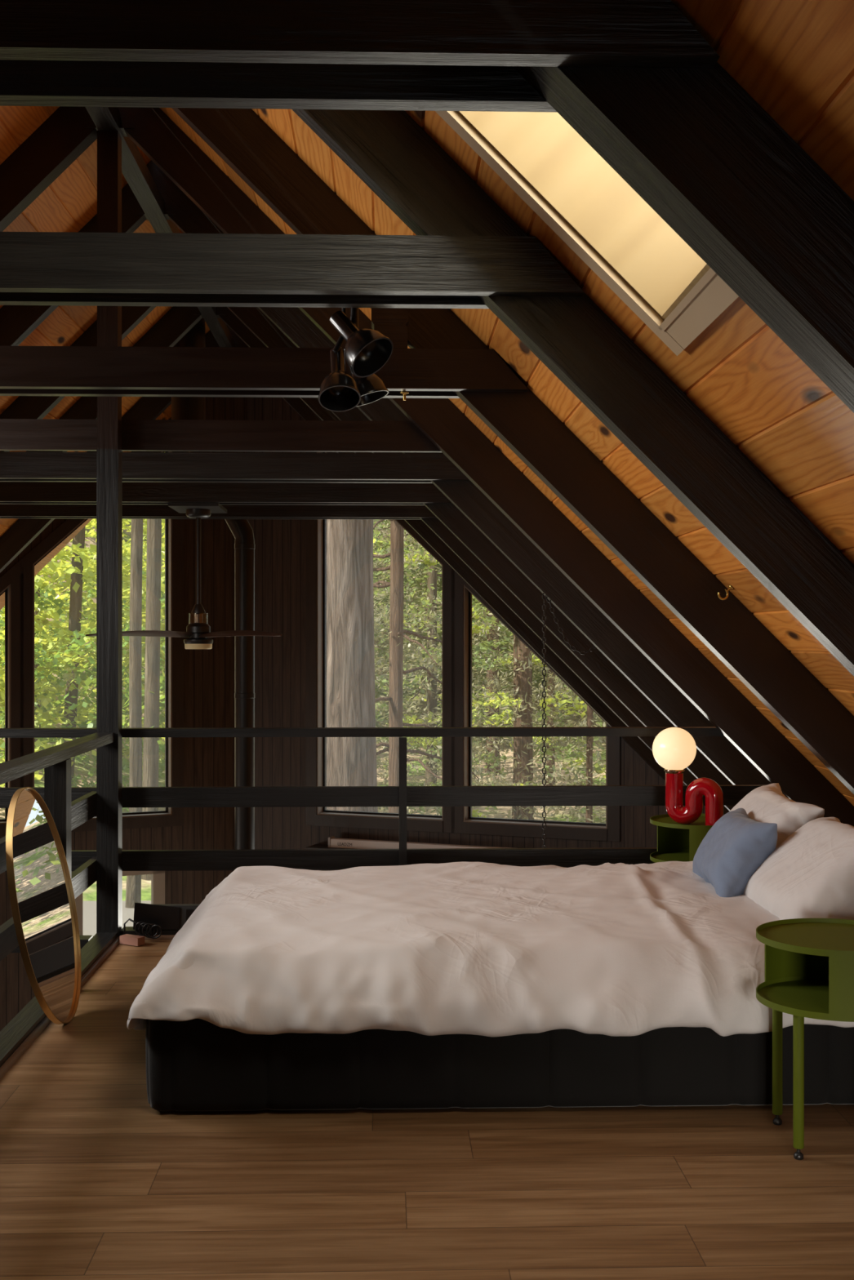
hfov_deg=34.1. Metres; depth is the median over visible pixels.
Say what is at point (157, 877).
door
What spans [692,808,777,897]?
cushion
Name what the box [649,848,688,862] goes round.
shelf
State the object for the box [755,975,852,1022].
shelf
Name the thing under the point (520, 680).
tree
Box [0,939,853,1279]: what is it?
floor
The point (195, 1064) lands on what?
bed
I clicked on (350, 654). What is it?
tree
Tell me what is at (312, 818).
trim
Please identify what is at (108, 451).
post
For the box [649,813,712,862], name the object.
nightstand
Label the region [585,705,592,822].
tree
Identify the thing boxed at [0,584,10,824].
window
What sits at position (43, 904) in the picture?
mirror
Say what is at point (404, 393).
screw eye
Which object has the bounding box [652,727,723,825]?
table lamp
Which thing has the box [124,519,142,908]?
tree
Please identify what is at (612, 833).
trim
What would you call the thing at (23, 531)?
roof truss
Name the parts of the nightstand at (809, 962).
leg, leg, panel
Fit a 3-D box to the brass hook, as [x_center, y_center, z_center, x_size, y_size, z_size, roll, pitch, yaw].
[1.070,-0.170,4.995,0.058,0.056,0.022,0,0,-2]
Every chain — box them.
[542,592,546,848]
[546,596,595,654]
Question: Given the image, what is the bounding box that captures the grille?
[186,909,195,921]
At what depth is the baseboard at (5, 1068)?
4.96 m
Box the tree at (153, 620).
[141,519,161,880]
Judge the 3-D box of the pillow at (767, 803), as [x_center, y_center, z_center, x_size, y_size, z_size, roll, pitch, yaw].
[1.300,0.790,5.503,0.357,0.383,0.698,0,0,0]
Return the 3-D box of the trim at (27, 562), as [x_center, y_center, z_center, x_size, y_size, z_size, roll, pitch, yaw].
[-2.897,-0.169,12.509,1.459,3.747,0.032,0,0,-25]
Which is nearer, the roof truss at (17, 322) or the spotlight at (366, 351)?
the spotlight at (366, 351)
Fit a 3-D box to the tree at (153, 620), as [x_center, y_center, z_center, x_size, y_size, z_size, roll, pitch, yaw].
[-4.689,-3.120,23.866,0.472,15.000,0.365,0,0,-2]
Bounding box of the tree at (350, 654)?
[326,519,377,812]
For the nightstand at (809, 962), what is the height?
0.580 m
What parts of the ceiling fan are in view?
blade, motor, down rod, blade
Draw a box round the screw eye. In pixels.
[400,391,408,400]
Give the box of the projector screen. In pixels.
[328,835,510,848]
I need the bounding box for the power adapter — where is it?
[120,933,145,946]
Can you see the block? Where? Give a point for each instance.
(392, 322)
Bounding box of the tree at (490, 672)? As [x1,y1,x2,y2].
[484,608,500,776]
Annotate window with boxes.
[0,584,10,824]
[33,451,172,819]
[316,452,443,821]
[435,111,738,355]
[463,585,607,829]
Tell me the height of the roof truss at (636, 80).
4.114 m
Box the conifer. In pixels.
[373,519,479,813]
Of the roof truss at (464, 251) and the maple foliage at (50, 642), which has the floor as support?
the roof truss at (464, 251)
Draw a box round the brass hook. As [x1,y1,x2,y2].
[717,584,733,599]
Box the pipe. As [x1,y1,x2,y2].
[171,318,254,849]
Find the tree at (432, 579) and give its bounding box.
[373,525,493,786]
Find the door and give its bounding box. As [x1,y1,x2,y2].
[71,871,164,935]
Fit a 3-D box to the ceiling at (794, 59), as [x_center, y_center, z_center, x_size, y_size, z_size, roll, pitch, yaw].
[1.821,0.504,5.259,6.512,6.512,16.800,0,0,-2]
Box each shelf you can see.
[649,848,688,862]
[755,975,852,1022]
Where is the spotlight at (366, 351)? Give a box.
[318,307,393,411]
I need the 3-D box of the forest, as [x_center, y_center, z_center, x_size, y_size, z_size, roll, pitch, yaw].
[-0.820,-5.215,58.431,44.742,20.338,31.967,0,0,-2]
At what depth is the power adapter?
6.38 m
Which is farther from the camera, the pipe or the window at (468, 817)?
the window at (468, 817)
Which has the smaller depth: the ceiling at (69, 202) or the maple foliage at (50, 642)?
the ceiling at (69, 202)
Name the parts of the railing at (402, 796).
sill, sill, rail, handrail, rail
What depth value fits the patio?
20.63 m
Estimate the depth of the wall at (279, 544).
12.93 m
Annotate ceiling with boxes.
[0,106,209,610]
[160,0,853,806]
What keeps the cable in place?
on the floor
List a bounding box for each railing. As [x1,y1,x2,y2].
[0,726,763,952]
[0,732,117,1067]
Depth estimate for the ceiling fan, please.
9.35 m
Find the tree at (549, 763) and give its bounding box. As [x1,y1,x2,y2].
[546,669,555,785]
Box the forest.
[88,519,605,759]
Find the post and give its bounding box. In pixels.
[96,130,122,936]
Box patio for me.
[83,900,151,936]
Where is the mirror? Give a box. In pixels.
[5,786,81,1024]
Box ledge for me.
[305,844,351,848]
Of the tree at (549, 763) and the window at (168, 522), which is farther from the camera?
the tree at (549, 763)
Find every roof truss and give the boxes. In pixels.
[0,0,853,413]
[0,106,853,826]
[0,107,853,794]
[0,109,853,676]
[0,160,771,785]
[0,306,728,814]
[0,306,734,811]
[0,324,665,781]
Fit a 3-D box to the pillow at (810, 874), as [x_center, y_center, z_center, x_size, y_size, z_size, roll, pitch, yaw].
[1.321,0.808,4.701,0.386,0.378,0.708,0,0,-4]
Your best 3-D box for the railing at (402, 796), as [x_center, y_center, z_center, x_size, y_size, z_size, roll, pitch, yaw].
[-0.980,0.941,6.620,7.050,1.038,0.175,0,0,-2]
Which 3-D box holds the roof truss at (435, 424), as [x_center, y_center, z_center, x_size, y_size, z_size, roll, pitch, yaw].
[-1.482,-0.657,6.567,8.228,4.114,0.151,0,0,-2]
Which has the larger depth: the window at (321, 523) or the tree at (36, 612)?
the tree at (36, 612)
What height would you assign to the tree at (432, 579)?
18.000 m
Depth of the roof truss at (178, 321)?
10.22 m
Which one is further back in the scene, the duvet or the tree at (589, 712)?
the tree at (589, 712)
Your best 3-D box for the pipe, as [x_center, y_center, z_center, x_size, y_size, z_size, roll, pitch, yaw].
[-1.657,0.725,10.814,0.645,6.750,0.260,0,0,-2]
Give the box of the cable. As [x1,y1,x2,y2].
[123,918,162,938]
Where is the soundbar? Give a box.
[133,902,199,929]
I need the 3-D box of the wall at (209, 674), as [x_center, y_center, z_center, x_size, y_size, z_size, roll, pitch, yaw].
[-4.611,0.697,11.818,6.380,6.906,0.140,0,0,-25]
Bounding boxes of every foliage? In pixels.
[0,519,164,787]
[373,519,605,822]
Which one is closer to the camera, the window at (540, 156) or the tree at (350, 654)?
the window at (540, 156)
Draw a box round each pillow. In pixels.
[729,782,824,848]
[742,817,853,919]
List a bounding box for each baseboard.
[0,936,119,1079]
[145,934,175,940]
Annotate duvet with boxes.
[127,861,853,1036]
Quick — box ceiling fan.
[85,502,282,648]
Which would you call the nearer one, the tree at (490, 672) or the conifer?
the conifer
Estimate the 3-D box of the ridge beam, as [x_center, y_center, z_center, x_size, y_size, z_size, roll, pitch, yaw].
[-1.572,-2.417,9.431,0.100,0.085,6.850,0,0,-2]
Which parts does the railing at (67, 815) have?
rail, rail, handrail, sill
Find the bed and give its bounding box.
[145,1018,853,1111]
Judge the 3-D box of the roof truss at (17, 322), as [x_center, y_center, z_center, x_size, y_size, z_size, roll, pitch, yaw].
[-1.521,0.043,7.857,11.028,5.514,0.200,0,0,-2]
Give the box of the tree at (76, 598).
[62,526,85,782]
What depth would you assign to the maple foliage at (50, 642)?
26.40 m
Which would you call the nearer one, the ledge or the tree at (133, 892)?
the ledge
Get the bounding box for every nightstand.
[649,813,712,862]
[755,918,853,1159]
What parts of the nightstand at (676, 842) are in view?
panel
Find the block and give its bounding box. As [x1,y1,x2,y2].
[371,307,408,348]
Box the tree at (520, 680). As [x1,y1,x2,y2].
[511,634,533,819]
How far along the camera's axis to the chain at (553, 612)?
7.90 m
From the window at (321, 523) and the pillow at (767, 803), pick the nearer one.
the pillow at (767, 803)
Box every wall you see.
[0,396,247,1031]
[247,397,705,871]
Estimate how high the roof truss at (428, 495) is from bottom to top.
5.514 m
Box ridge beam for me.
[85,106,235,346]
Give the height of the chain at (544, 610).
1.557 m
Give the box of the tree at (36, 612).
[34,572,40,747]
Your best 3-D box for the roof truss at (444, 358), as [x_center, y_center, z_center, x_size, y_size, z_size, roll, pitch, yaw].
[-1.435,-0.657,5.046,8.228,4.114,0.195,0,0,-2]
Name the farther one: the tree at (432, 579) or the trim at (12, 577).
the tree at (432, 579)
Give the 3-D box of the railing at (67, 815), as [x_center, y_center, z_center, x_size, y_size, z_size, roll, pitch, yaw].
[-1.402,0.915,3.028,0.136,0.969,7.140,0,0,-2]
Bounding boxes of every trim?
[0,560,23,835]
[20,451,183,831]
[305,452,454,832]
[451,568,620,841]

